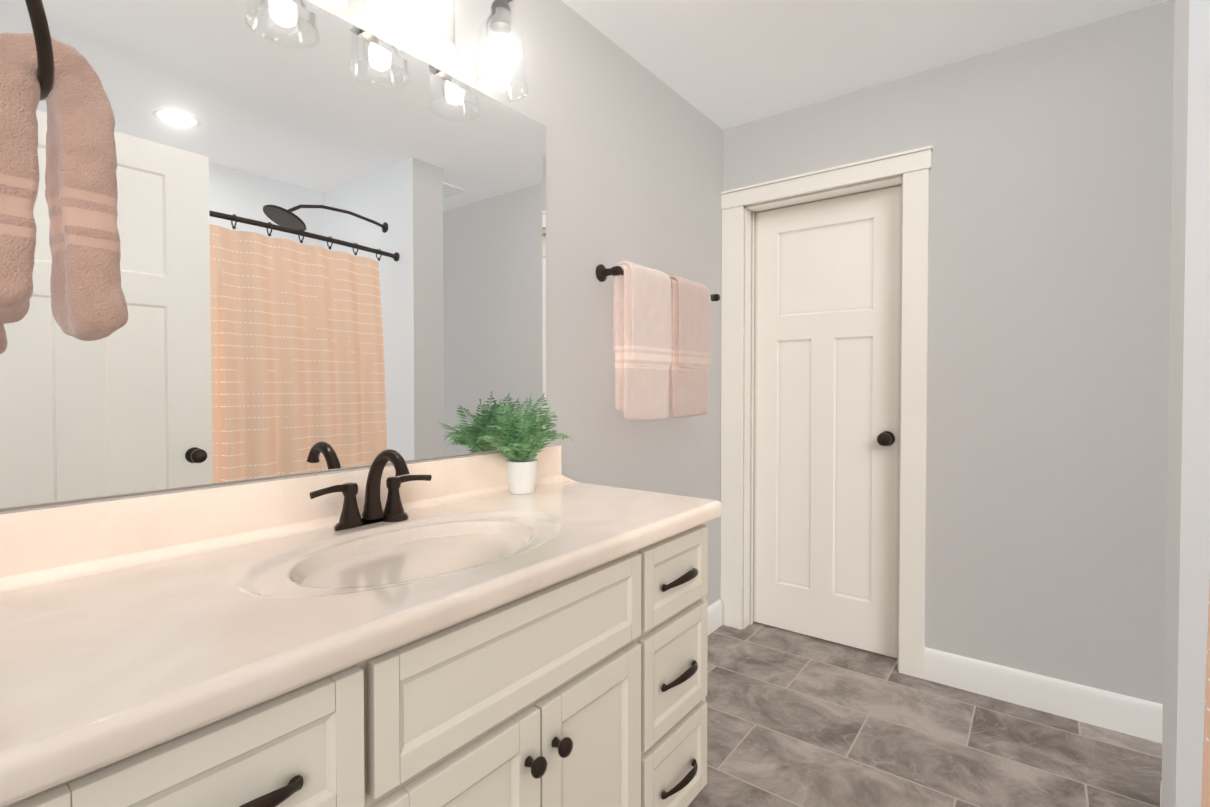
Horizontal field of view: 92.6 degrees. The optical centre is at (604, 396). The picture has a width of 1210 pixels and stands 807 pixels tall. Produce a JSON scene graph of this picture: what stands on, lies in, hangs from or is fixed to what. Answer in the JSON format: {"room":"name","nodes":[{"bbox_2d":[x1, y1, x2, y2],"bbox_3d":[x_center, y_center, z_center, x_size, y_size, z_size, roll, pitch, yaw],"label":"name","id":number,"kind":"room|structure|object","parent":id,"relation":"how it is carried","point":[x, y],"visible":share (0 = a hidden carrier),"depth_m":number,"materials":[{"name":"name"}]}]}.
{"room":"bathroom","nodes":[
{"label":"bathroom","id":0,"kind":"room"},
{"bbox_2d":[0,0,722,605],"bbox_3d":[-0.581,-0.064,1.429,0.120,2.440,4.285,1,1,37],"label":"wall","id":1,"kind":"structure","parent":0,"point":[634,160],"depth_m":2.07,"materials":[{"name":"grey paint"}]},
{"bbox_2d":[0,0,545,509],"bbox_3d":[-0.581,-0.341,1.317,0.008,1.013,1.306,1,1,37],"label":"vanity mirror","id":2,"kind":"object","parent":1,"relation":"attached to","point":[332,238],"visible":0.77,"depth_m":1.19,"materials":[{"name":"clear glass"}]},
{"bbox_2d":[393,0,457,64],"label":"sconce","id":3,"kind":"object","parent":1,"relation":"attached to","point":[426,10],"depth_m":1.34,"materials":[{"name":"clear glass"}]},
{"bbox_2d":[473,0,527,101],"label":"sconce","id":4,"kind":"object","parent":1,"relation":"attached to","point":[501,16],"depth_m":1.52,"materials":[{"name":"clear glass"}]},
{"bbox_2d":[596,261,719,420],"bbox_3d":[0.264,-0.200,2.346,0.115,0.581,0.832,1,1,37],"label":"towel bar","id":5,"kind":"object","parent":1,"relation":"attached to","point":[662,335],"visible":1,"depth_m":2.19,"materials":[{"name":"pink fabric"}]},
{"bbox_2d":[708,599,721,634],"bbox_3d":[0.213,1.077,2.385,0.016,0.125,1.195,1,1,37],"label":"baseboard","id":6,"kind":"structure","parent":1,"relation":"attached to","point":[715,609],"depth_m":2.80,"materials":[{"name":"white wood"}]},
{"bbox_2d":[561,0,1167,129],"bbox_3d":[0.456,-1.310,0.623,2.720,0.080,4.285,1,1,37],"label":"ceiling","id":7,"kind":"structure","parent":0,"point":[724,64],"depth_m":2.09,"materials":[{"name":"white paint"}]},
{"bbox_2d":[688,621,1161,806],"bbox_3d":[0.456,1.199,0.666,2.720,0.060,4.285,1,1,37],"label":"floor","id":8,"kind":"structure","parent":0,"point":[795,719],"depth_m":1.92,"materials":[{"name":"tile"}]},
{"bbox_2d":[0,509,721,806],"bbox_3d":[-0.329,0.741,1.174,0.599,0.838,1.349,1,1,37],"label":"bathroom vanity","id":9,"kind":"object","parent":8,"relation":"on","point":[472,631],"depth_m":0.92,"materials":[{"name":"white wood"}]},
{"bbox_2d":[0,477,721,788],"bbox_3d":[-0.333,0.307,1.173,0.587,0.044,1.358,1,1,37],"label":"countertop","id":10,"kind":"structure","parent":9,"relation":"on","point":[100,656],"depth_m":0.82,"materials":[{"name":"beige stone"}]},
{"bbox_2d":[310,449,431,530],"bbox_3d":[-0.476,0.198,1.250,0.159,0.170,0.286,1,1,37],"label":"faucet","id":11,"kind":"object","parent":10,"relation":"on","point":[372,513],"visible":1,"depth_m":1.26,"materials":[{"name":"black metal"}]},
{"bbox_2d":[476,393,573,493],"bbox_3d":[-0.206,0.132,1.612,0.204,0.290,0.302,1,1,37],"label":"fern plant","id":12,"kind":"object","parent":10,"relation":"on","point":[520,447],"visible":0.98,"depth_m":1.62,"materials":[{"name":"green plant"}]},
{"bbox_2d":[723,0,1174,703],"bbox_3d":[1.615,-0.077,2.159,2.500,2.440,0.130,1,1,37],"label":"wall","id":13,"kind":"structure","parent":0,"point":[1049,280],"depth_m":2.10,"materials":[{"name":"grey paint"}]},
{"bbox_2d":[720,145,932,678],"bbox_3d":[0.972,0.070,2.628,0.908,2.130,0.152,1,1,37],"label":"door frame","id":14,"kind":"structure","parent":13,"relation":"attached to","point":[908,170],"depth_m":2.54,"materials":[{"name":"white wood"}]},
{"bbox_2d":[753,185,901,657],"bbox_3d":[0.988,0.114,2.643,0.666,2.018,0.106,1,1,37],"label":"door","id":15,"kind":"structure","parent":13,"relation":"in","point":[827,306],"depth_m":2.64,"materials":[{"name":"white wood"}]},
{"bbox_2d":[924,647,1162,743],"bbox_3d":[1.929,1.086,1.850,1.603,0.125,0.016,1,1,37],"label":"baseboard","id":16,"kind":"structure","parent":13,"relation":"attached to","point":[1132,716],"depth_m":2.09,"materials":[{"name":"white wood"}]},
{"bbox_2d":[1161,0,1209,806],"bbox_3d":[1.815,-0.059,1.155,0.969,2.440,0.200,1,1,37],"label":"wall","id":17,"kind":"structure","parent":0,"point":[1187,563],"depth_m":1.36,"materials":[{"name":"white paint"}]},
{"bbox_3d":[-0.021,-0.039,-0.001,2.500,2.440,0.120,1,1,37],"label":"wall","id":18,"kind":"structure","parent":0,"visible":0},
{"bbox_2d":[0,0,127,340],"bbox_3d":[-0.617,-0.310,0.615,0.212,0.496,0.149,1,1,37],"label":"towel","id":19,"kind":"object","parent":18,"relation":"attached to","point":[62,79],"visible":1,"depth_m":0.62,"materials":[{"name":"fabric"}]},
{"bbox_2d":[1201,580,1209,806],"bbox_3d":[0.852,0.160,0.590,0.239,1.861,1.868,1,1,37],"label":"shower curtain","id":20,"kind":"object","parent":18,"relation":"hanging from","point":[1205,797],"visible":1,"depth_m":1.00,"materials":[{"name":"orange fabric"}]}
]}

